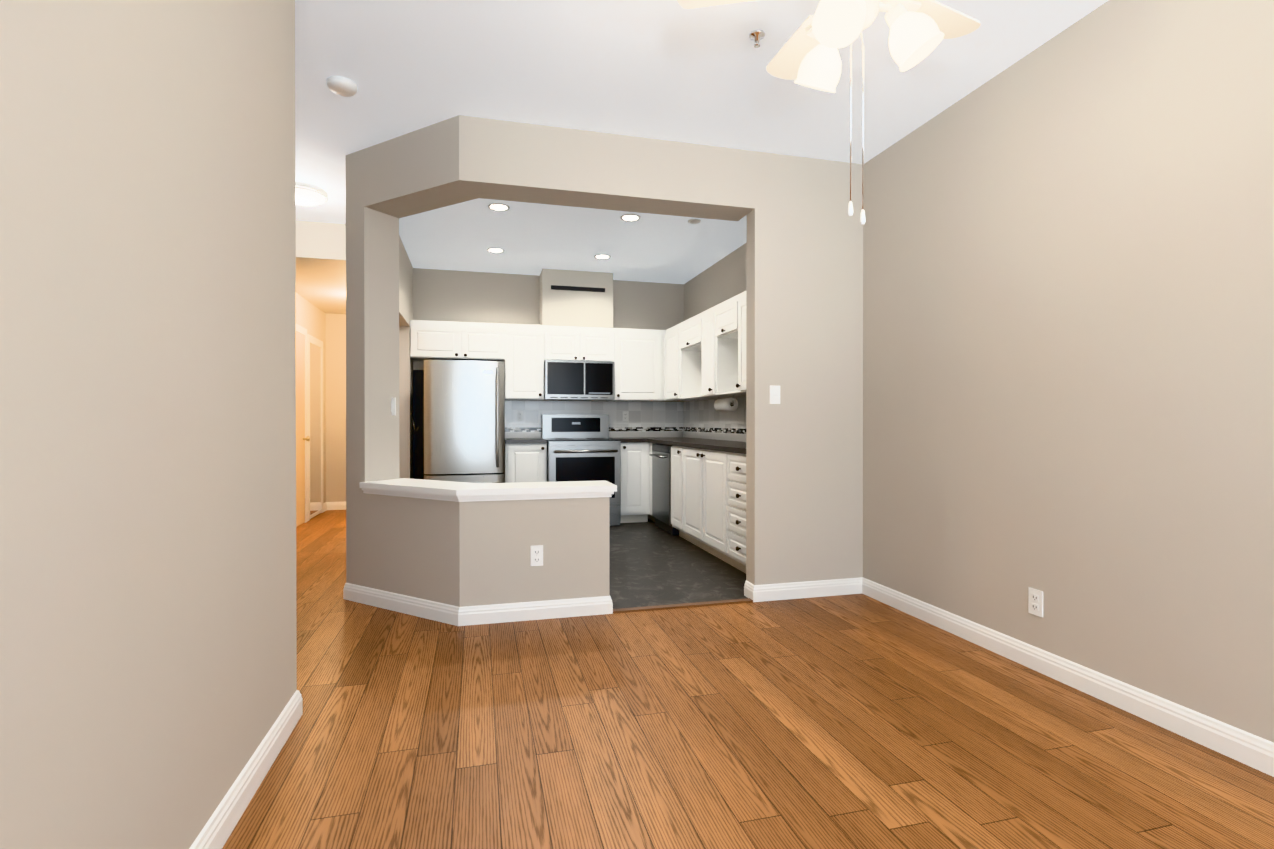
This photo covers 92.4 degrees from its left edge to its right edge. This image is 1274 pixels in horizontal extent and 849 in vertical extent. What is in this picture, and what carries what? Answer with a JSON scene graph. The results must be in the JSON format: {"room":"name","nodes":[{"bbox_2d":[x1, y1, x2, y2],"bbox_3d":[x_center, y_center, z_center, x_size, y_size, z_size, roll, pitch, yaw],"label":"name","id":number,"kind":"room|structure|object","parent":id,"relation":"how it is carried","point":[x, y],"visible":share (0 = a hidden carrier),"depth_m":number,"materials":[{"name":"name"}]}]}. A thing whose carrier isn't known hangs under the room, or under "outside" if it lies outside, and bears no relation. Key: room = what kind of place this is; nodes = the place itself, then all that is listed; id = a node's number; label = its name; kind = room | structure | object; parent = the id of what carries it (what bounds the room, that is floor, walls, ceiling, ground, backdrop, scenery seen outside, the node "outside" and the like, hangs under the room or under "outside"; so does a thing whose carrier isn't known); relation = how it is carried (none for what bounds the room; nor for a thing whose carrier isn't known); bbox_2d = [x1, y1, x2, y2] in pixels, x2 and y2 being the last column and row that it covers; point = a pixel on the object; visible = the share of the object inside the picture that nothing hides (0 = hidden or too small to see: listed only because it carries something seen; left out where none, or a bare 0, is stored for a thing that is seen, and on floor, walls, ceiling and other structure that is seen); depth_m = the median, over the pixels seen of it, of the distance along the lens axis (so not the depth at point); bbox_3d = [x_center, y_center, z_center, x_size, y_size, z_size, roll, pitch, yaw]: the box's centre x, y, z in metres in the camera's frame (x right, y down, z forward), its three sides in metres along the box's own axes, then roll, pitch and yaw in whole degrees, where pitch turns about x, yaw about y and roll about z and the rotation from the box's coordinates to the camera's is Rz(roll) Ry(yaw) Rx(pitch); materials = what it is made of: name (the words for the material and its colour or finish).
{"room":"empty dining room","nodes":[
{"label":"empty dining room","id":0,"kind":"room"},
{"bbox_2d":[0,0,296,848],"bbox_3d":[-0.712,-0.278,-0.108,0.120,2.760,4.900,0,0,-15],"label":"wall","id":1,"kind":"structure","parent":0,"point":[148,652],"depth_m":1.24,"materials":[{"name":"beige paint"}]},
{"bbox_2d":[296,293,325,523],"bbox_3d":[-2.982,-0.294,3.898,0.120,2.760,7.700,0,0,-15],"label":"wall","id":2,"kind":"structure","parent":0,"point":[310,317],"depth_m":7.30,"materials":[{"name":"beige paint"}]},
{"bbox_2d":[296,331,309,526],"bbox_3d":[-3.500,0.049,6.286,0.080,2.039,0.814,0,0,-15],"label":"hall door","id":3,"kind":"structure","parent":2,"relation":"in","point":[300,429],"depth_m":6.50,"materials":[{"name":"beige wood"}]},
{"bbox_2d":[296,324,322,522],"bbox_3d":[-3.621,0.012,6.624,0.020,2.125,1.685,0,0,-15],"label":"door frame","id":4,"kind":"structure","parent":2,"relation":"attached to","point":[301,329],"depth_m":6.78,"materials":[{"name":"white wood"}]},
{"bbox_2d":[309,339,321,518],"bbox_3d":[-3.746,0.053,7.111,0.016,2.016,0.576,0,0,-15],"label":"sliding closet door","id":5,"kind":"structure","parent":2,"relation":"in","point":[315,377],"depth_m":7.11,"materials":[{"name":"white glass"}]},
{"bbox_2d":[296,221,345,313],"bbox_3d":[-3.036,-1.534,6.411,1.047,0.300,2.800,0,0,-15],"label":"ceiling","id":6,"kind":"structure","parent":0,"point":[321,266],"depth_m":5.26,"materials":[{"name":"beige paint"}]},
{"bbox_2d":[325,313,345,501],"bbox_3d":[-3.463,-0.310,7.814,1.167,2.760,0.120,0,0,-15],"label":"wall","id":7,"kind":"structure","parent":0,"point":[335,333],"depth_m":7.67,"materials":[{"name":"beige paint"}]},
{"bbox_2d":[346,149,398,585],"bbox_3d":[-1.679,-0.294,3.894,0.306,2.760,0.366,0,0,-15],"label":"wall","id":8,"kind":"structure","parent":0,"point":[372,335],"depth_m":3.77,"materials":[{"name":"beige paint"}]},
{"bbox_2d":[391,397,395,415],"bbox_3d":[-1.560,-0.114,3.878,0.070,0.114,0.010,0,0,30],"label":"light switch","id":9,"kind":"object","parent":8,"relation":"attached to","point":[393,406],"visible":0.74,"depth_m":3.87,"materials":[{"name":"white plastic"}]},
{"bbox_2d":[399,235,412,478],"bbox_3d":[-2.319,-0.303,5.983,0.123,2.760,4.000,0,0,-15],"label":"wall","id":10,"kind":"structure","parent":0,"point":[405,375],"depth_m":6.24,"materials":[{"name":"beige paint"}]},
{"bbox_2d":[365,493,608,606],"bbox_3d":[-0.930,0.737,3.702,1.399,0.700,0.746,0,0,-15],"label":"wall","id":11,"kind":"structure","parent":0,"point":[472,553],"depth_m":3.43,"materials":[{"name":"beige paint"}]},
{"bbox_2d":[359,478,616,501],"bbox_3d":[-0.923,0.383,3.697,1.460,0.068,0.808,0,0,-15],"label":"countertop","id":12,"kind":"structure","parent":11,"relation":"on","point":[440,490],"depth_m":3.44,"materials":[{"name":"white"}]},
{"bbox_2d":[530,545,542,565],"bbox_3d":[-0.559,0.733,3.408,0.070,0.114,0.009,0,0,-15],"label":"outlet","id":13,"kind":"object","parent":11,"relation":"attached to","point":[536,555],"visible":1,"depth_m":3.40,"materials":[{"name":"white plastic"}]},
{"bbox_2d":[189,501,1273,848],"bbox_3d":[-0.504,1.039,3.051,4.245,0.100,10.600,0,0,-15],"label":"baseboard","id":14,"kind":"structure","parent":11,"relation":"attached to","point":[1245,747],"depth_m":2.67,"materials":[{"name":"white wood"}]},
{"bbox_2d":[413,268,683,437],"bbox_3d":[-0.938,-0.307,7.026,3.075,2.760,0.120,0,0,-15],"label":"wall","id":15,"kind":"structure","parent":0,"point":[460,296],"depth_m":6.83,"materials":[{"name":"beige paint"}]},
{"bbox_2d":[410,320,469,360],"bbox_3d":[-2.094,-0.882,6.477,0.557,0.385,0.350,0,0,-15],"label":"upper cabinet","id":16,"kind":"object","parent":15,"relation":"attached to","point":[429,340],"depth_m":6.32,"materials":[{"name":"white wood"}]},
{"bbox_2d":[470,322,505,361],"bbox_3d":[-1.685,-0.882,6.583,0.504,0.385,0.350,0,0,-15],"label":"upper cabinet","id":17,"kind":"object","parent":15,"relation":"attached to","point":[487,340],"depth_m":6.44,"materials":[{"name":"white wood"}]},
{"bbox_2d":[502,324,545,400],"bbox_3d":[-1.242,-0.672,6.700,0.413,0.805,0.350,0,0,-15],"label":"upper cabinet","id":18,"kind":"object","parent":15,"relation":"attached to","point":[525,343],"depth_m":6.53,"materials":[{"name":"white wood"}]},
{"bbox_2d":[546,325,613,361],"bbox_3d":[-0.673,-0.884,6.848,0.763,0.382,0.350,0,0,-15],"label":"upper cabinet","id":19,"kind":"object","parent":15,"relation":"attached to","point":[565,343],"depth_m":6.69,"materials":[{"name":"white wood"}]},
{"bbox_2d":[544,360,614,400],"bbox_3d":[-0.665,-0.482,6.818,0.756,0.415,0.414,0,0,-15],"label":"microwave","id":20,"kind":"object","parent":19,"relation":"attached to","point":[581,380],"visible":0.96,"depth_m":6.62,"materials":[{"name":"silver metal"}]},
{"bbox_2d":[505,400,680,431],"bbox_3d":[-0.585,-0.091,7.052,2.310,0.358,0.008,0,0,-15],"label":"tile backsplash","id":21,"kind":"structure","parent":15,"relation":"attached to","point":[643,416],"depth_m":7.12,"materials":[{"name":"grey tile"}]},
{"bbox_2d":[517,411,522,420],"bbox_3d":[-1.314,-0.096,6.853,0.070,0.114,0.009,0,0,-15],"label":"outlet","id":22,"kind":"object","parent":21,"relation":"attached to","point":[519,415],"visible":1,"depth_m":6.85,"materials":[{"name":"white plastic"}]},
{"bbox_2d":[623,411,628,420],"bbox_3d":[-0.134,-0.097,7.161,0.070,0.114,0.009,0,0,-15],"label":"outlet","id":23,"kind":"object","parent":21,"relation":"attached to","point":[625,415],"visible":1,"depth_m":7.16,"materials":[{"name":"white plastic"}]},
{"bbox_2d":[609,328,665,401],"bbox_3d":[0.002,-0.674,6.991,0.614,0.805,0.415,0,0,-15],"label":"upper cabinet","id":24,"kind":"object","parent":15,"relation":"attached to","point":[639,354],"depth_m":6.86,"materials":[{"name":"white wood"}]},
{"bbox_2d":[364,115,754,220],"bbox_3d":[-0.489,-1.499,3.808,2.309,0.350,0.746,0,0,-15],"label":"bulkhead","id":25,"kind":"object","parent":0,"point":[454,160],"visible":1,"depth_m":3.52,"materials":[{"name":"beige paint"}]},
{"bbox_2d":[539,269,612,327],"bbox_3d":[-0.685,-1.382,6.853,0.780,0.608,0.334,0,0,-15],"label":"wall","id":26,"kind":"structure","parent":0,"point":[576,298],"depth_m":6.70,"materials":[{"name":"paint"}]},
{"bbox_2d":[609,519,746,608],"bbox_3d":[-0.481,1.077,5.280,3.075,0.006,3.500,0,0,-15],"label":"floor","id":27,"kind":"structure","parent":0,"point":[651,563],"depth_m":4.47,"materials":[{"name":"tile"}]},
{"bbox_2d":[413,360,504,482],"bbox_3d":[-1.846,0.220,6.269,0.926,1.688,0.882,0,0,-15],"label":"refrigerator","id":28,"kind":"object","parent":27,"relation":"on","point":[459,416],"visible":0.67,"depth_m":5.93,"materials":[{"name":"grey metal"}]},
{"bbox_2d":[505,443,546,482],"bbox_3d":[-1.214,0.635,6.573,0.421,0.880,0.620,0,0,-15],"label":"base cabinet","id":29,"kind":"object","parent":27,"relation":"on","point":[524,462],"depth_m":6.27,"materials":[{"name":"white wood"}]},
{"bbox_2d":[505,432,546,443],"bbox_3d":[-1.211,0.142,6.566,0.423,0.103,0.633,0,0,-15],"label":"countertop","id":30,"kind":"structure","parent":29,"relation":"on","point":[510,437],"depth_m":6.74,"materials":[{"name":"grey stone"}]},
{"bbox_2d":[542,415,620,525],"bbox_3d":[-0.613,0.476,6.623,0.758,1.173,0.768,0,0,-15],"label":"range","id":31,"kind":"object","parent":27,"relation":"on","point":[583,448],"visible":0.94,"depth_m":6.38,"materials":[{"name":"silver metal"}]},
{"bbox_2d":[620,442,648,522],"bbox_3d":[-0.102,0.634,6.863,0.341,0.880,0.620,0,0,-15],"label":"base cabinet","id":32,"kind":"object","parent":27,"relation":"on","point":[634,505],"depth_m":6.57,"materials":[{"name":"white wood"}]},
{"bbox_2d":[609,432,643,442],"bbox_3d":[-0.131,0.141,6.847,0.283,0.103,0.633,0,0,-15],"label":"countertop","id":33,"kind":"structure","parent":32,"relation":"on","point":[626,437],"depth_m":7.13,"materials":[{"name":"grey stone"}]},
{"bbox_2d":[649,443,656,521],"bbox_3d":[0.374,0.634,6.896,0.598,0.880,0.796,0,0,-15],"label":"base cabinet","id":34,"kind":"object","parent":27,"relation":"on","point":[651,517],"depth_m":6.59,"materials":[{"name":"white wood"}]},
{"bbox_2d":[644,432,745,453],"bbox_3d":[0.674,0.145,5.628,0.658,0.103,3.398,0,0,-15],"label":"countertop","id":35,"kind":"structure","parent":34,"relation":"on","point":[734,443],"depth_m":5.95,"materials":[{"name":"grey stone"}]},
{"bbox_2d":[649,444,678,535],"bbox_3d":[0.511,0.633,6.208,0.666,0.863,0.596,0,0,-15],"label":"dishwasher","id":36,"kind":"object","parent":27,"relation":"on","point":[661,483],"visible":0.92,"depth_m":6.07,"materials":[{"name":"grey metal"}]},
{"bbox_2d":[671,445,676,528],"bbox_3d":[0.672,0.639,5.716,0.619,0.880,0.430,0,0,-15],"label":"base cabinet","id":37,"kind":"object","parent":27,"relation":"on","point":[674,448],"depth_m":5.74,"materials":[{"name":"white wood"}]},
{"bbox_2d":[677,446,720,558],"bbox_3d":[0.829,0.641,5.113,0.619,0.880,1.075,0,0,-15],"label":"base cabinet","id":38,"kind":"object","parent":27,"relation":"on","point":[708,501],"depth_m":5.08,"materials":[{"name":"white wood"}]},
{"bbox_2d":[721,451,745,572],"bbox_3d":[1.035,0.644,4.323,0.619,0.880,0.687,0,0,-15],"label":"base cabinet","id":39,"kind":"object","parent":27,"relation":"on","point":[733,465],"depth_m":4.42,"materials":[{"name":"white wood"}]},
{"bbox_2d":[295,0,1108,283],"bbox_3d":[-0.502,-1.721,3.041,4.550,0.100,10.900,0,0,-15],"label":"ceiling","id":40,"kind":"structure","parent":0,"point":[670,70],"depth_m":3.04,"materials":[{"name":"white paint"}]},
{"bbox_2d":[296,181,327,205],"bbox_3d":[-2.402,-1.631,4.364,0.350,0.089,0.350,0,0,-15],"label":"ceiling light","id":41,"kind":"object","parent":40,"relation":"attached to","point":[307,194],"visible":0.67,"depth_m":4.31,"materials":[{"name":"white glass"}]},
{"bbox_2d":[327,76,356,96],"bbox_3d":[-1.445,-1.650,2.992,0.136,0.039,0.136,0,0,-15],"label":"smoke detector","id":42,"kind":"object","parent":40,"relation":"attached to","point":[342,86],"visible":1,"depth_m":2.96,"materials":[{"name":"white plastic"}]},
{"bbox_2d":[487,248,504,252],"bbox_3d":[-1.363,-1.678,5.886,0.170,0.007,0.170,0,0,-15],"label":"recessed light","id":43,"kind":"object","parent":40,"relation":"in","point":[495,250],"visible":1,"depth_m":5.89,"materials":[{"name":"white"}]},
{"bbox_2d":[488,203,509,210],"bbox_3d":[-1.065,-1.673,4.703,0.170,0.007,0.170,0,0,-15],"label":"recessed light","id":44,"kind":"object","parent":40,"relation":"in","point":[498,207],"visible":1,"depth_m":4.70,"materials":[{"name":"white"}]},
{"bbox_2d":[594,254,610,258],"bbox_3d":[-0.347,-1.679,6.110,0.170,0.007,0.170,0,0,-15],"label":"recessed light","id":45,"kind":"object","parent":40,"relation":"in","point":[601,256],"visible":0.98,"depth_m":6.10,"materials":[{"name":"white"}]},
{"bbox_2d":[620,214,640,221],"bbox_3d":[-0.053,-1.674,4.946,0.170,0.007,0.170,0,0,-15],"label":"recessed light","id":46,"kind":"object","parent":40,"relation":"in","point":[630,217],"visible":0.98,"depth_m":4.94,"materials":[{"name":"white"}]},
{"bbox_2d":[688,219,700,223],"bbox_3d":[0.472,-1.672,5.032,0.110,0.011,0.110,0,0,-15],"label":"ceiling vent","id":47,"kind":"object","parent":40,"relation":"in","point":[693,221],"visible":0.96,"depth_m":5.01,"materials":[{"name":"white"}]},
{"bbox_2d":[749,30,764,47],"bbox_3d":[0.514,-1.645,2.614,0.070,0.047,0.070,0,0,-15],"label":"sprinkler","id":48,"kind":"object","parent":40,"relation":"attached to","point":[756,36],"visible":1,"depth_m":2.60,"materials":[{"name":"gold metal"}]},
{"bbox_2d":[677,0,980,224],"bbox_3d":[0.644,-1.125,1.828,1.027,1.080,0.999,0,0,-15],"label":"ceiling fan","id":49,"kind":"object","parent":40,"relation":"hanging from","point":[807,54],"visible":1,"depth_m":1.80,"materials":[{"name":"white glass"}]},
{"bbox_2d":[222,510,1273,848],"bbox_3d":[-0.502,1.139,3.053,4.550,0.100,10.900,0,0,-15],"label":"floor","id":50,"kind":"structure","parent":0,"point":[850,722],"depth_m":2.08,"materials":[{"name":"brown wood"}]},
{"bbox_2d":[613,598,752,612],"bbox_3d":[0.279,1.081,3.645,0.878,0.011,0.046,0,0,-15],"label":"trim","id":51,"kind":"structure","parent":50,"relation":"on","point":[674,606],"depth_m":3.63,"materials":[{"name":"brown wood"}]},
{"bbox_2d":[746,151,862,584],"bbox_3d":[1.075,-0.294,3.897,0.760,2.760,0.120,0,0,-15],"label":"wall","id":52,"kind":"structure","parent":0,"point":[804,352],"depth_m":3.83,"materials":[{"name":"beige paint"}]},
{"bbox_2d":[770,385,779,403],"bbox_3d":[0.854,-0.184,3.773,0.070,0.114,0.010,0,0,-15],"label":"light switch","id":53,"kind":"object","parent":52,"relation":"attached to","point":[774,394],"visible":1,"depth_m":3.77,"materials":[{"name":"white plastic"}]},
{"bbox_2d":[684,0,1273,742],"bbox_3d":[1.788,-0.290,2.905,0.120,2.760,9.470,0,0,-15],"label":"wall","id":54,"kind":"structure","parent":0,"point":[1068,322],"depth_m":2.46,"materials":[{"name":"beige paint"}]},
{"bbox_2d":[666,324,707,400],"bbox_3d":[0.546,-0.673,6.725,0.349,0.805,0.548,0,0,-15],"label":"upper cabinet","id":55,"kind":"object","parent":54,"relation":"attached to","point":[681,366],"depth_m":6.47,"materials":[{"name":"white wood"}]},
{"bbox_2d":[678,313,701,350],"bbox_3d":[0.694,-0.925,6.157,0.349,0.295,0.660,0,0,-15],"label":"upper cabinet","id":56,"kind":"object","parent":54,"relation":"attached to","point":[689,330],"depth_m":6.12,"materials":[{"name":"white wood"}]},
{"bbox_2d":[681,396,745,434],"bbox_3d":[0.989,-0.085,5.710,0.008,0.358,3.399,0,0,-15],"label":"tile backsplash","id":57,"kind":"structure","parent":54,"relation":"attached to","point":[703,416],"depth_m":6.47,"materials":[{"name":"grey tile"}]},
{"bbox_2d":[698,307,745,398],"bbox_3d":[0.819,-0.668,5.679,0.349,0.805,0.366,0,0,-15],"label":"upper cabinet","id":58,"kind":"object","parent":54,"relation":"attached to","point":[701,356],"depth_m":5.51,"materials":[{"name":"white wood"}]},
{"bbox_2d":[714,395,737,411],"bbox_3d":[0.825,-0.193,5.667,0.124,0.143,0.350,0,0,-15],"label":"paper towel holder","id":59,"kind":"object","parent":58,"relation":"attached to","point":[725,404],"visible":1,"depth_m":5.54,"materials":[{"name":"white paper"}]},
{"bbox_2d":[714,295,737,338],"bbox_3d":[0.925,-0.922,5.272,0.349,0.295,0.510,0,0,-15],"label":"upper cabinet","id":60,"kind":"object","parent":54,"relation":"attached to","point":[726,312],"depth_m":5.24,"materials":[{"name":"white wood"}]},
{"bbox_2d":[734,291,745,394],"bbox_3d":[1.035,-0.665,4.852,0.349,0.805,0.395,0,0,-15],"label":"upper cabinet","id":61,"kind":"object","parent":54,"relation":"attached to","point":[740,335],"depth_m":4.93,"materials":[{"name":"white wood"}]},
{"bbox_2d":[1028,587,1042,617],"bbox_3d":[1.772,0.790,2.714,0.009,0.114,0.070,0,0,-15],"label":"outlet","id":62,"kind":"object","parent":54,"relation":"attached to","point":[1035,601],"visible":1,"depth_m":2.71,"materials":[{"name":"white plastic"}]}
]}

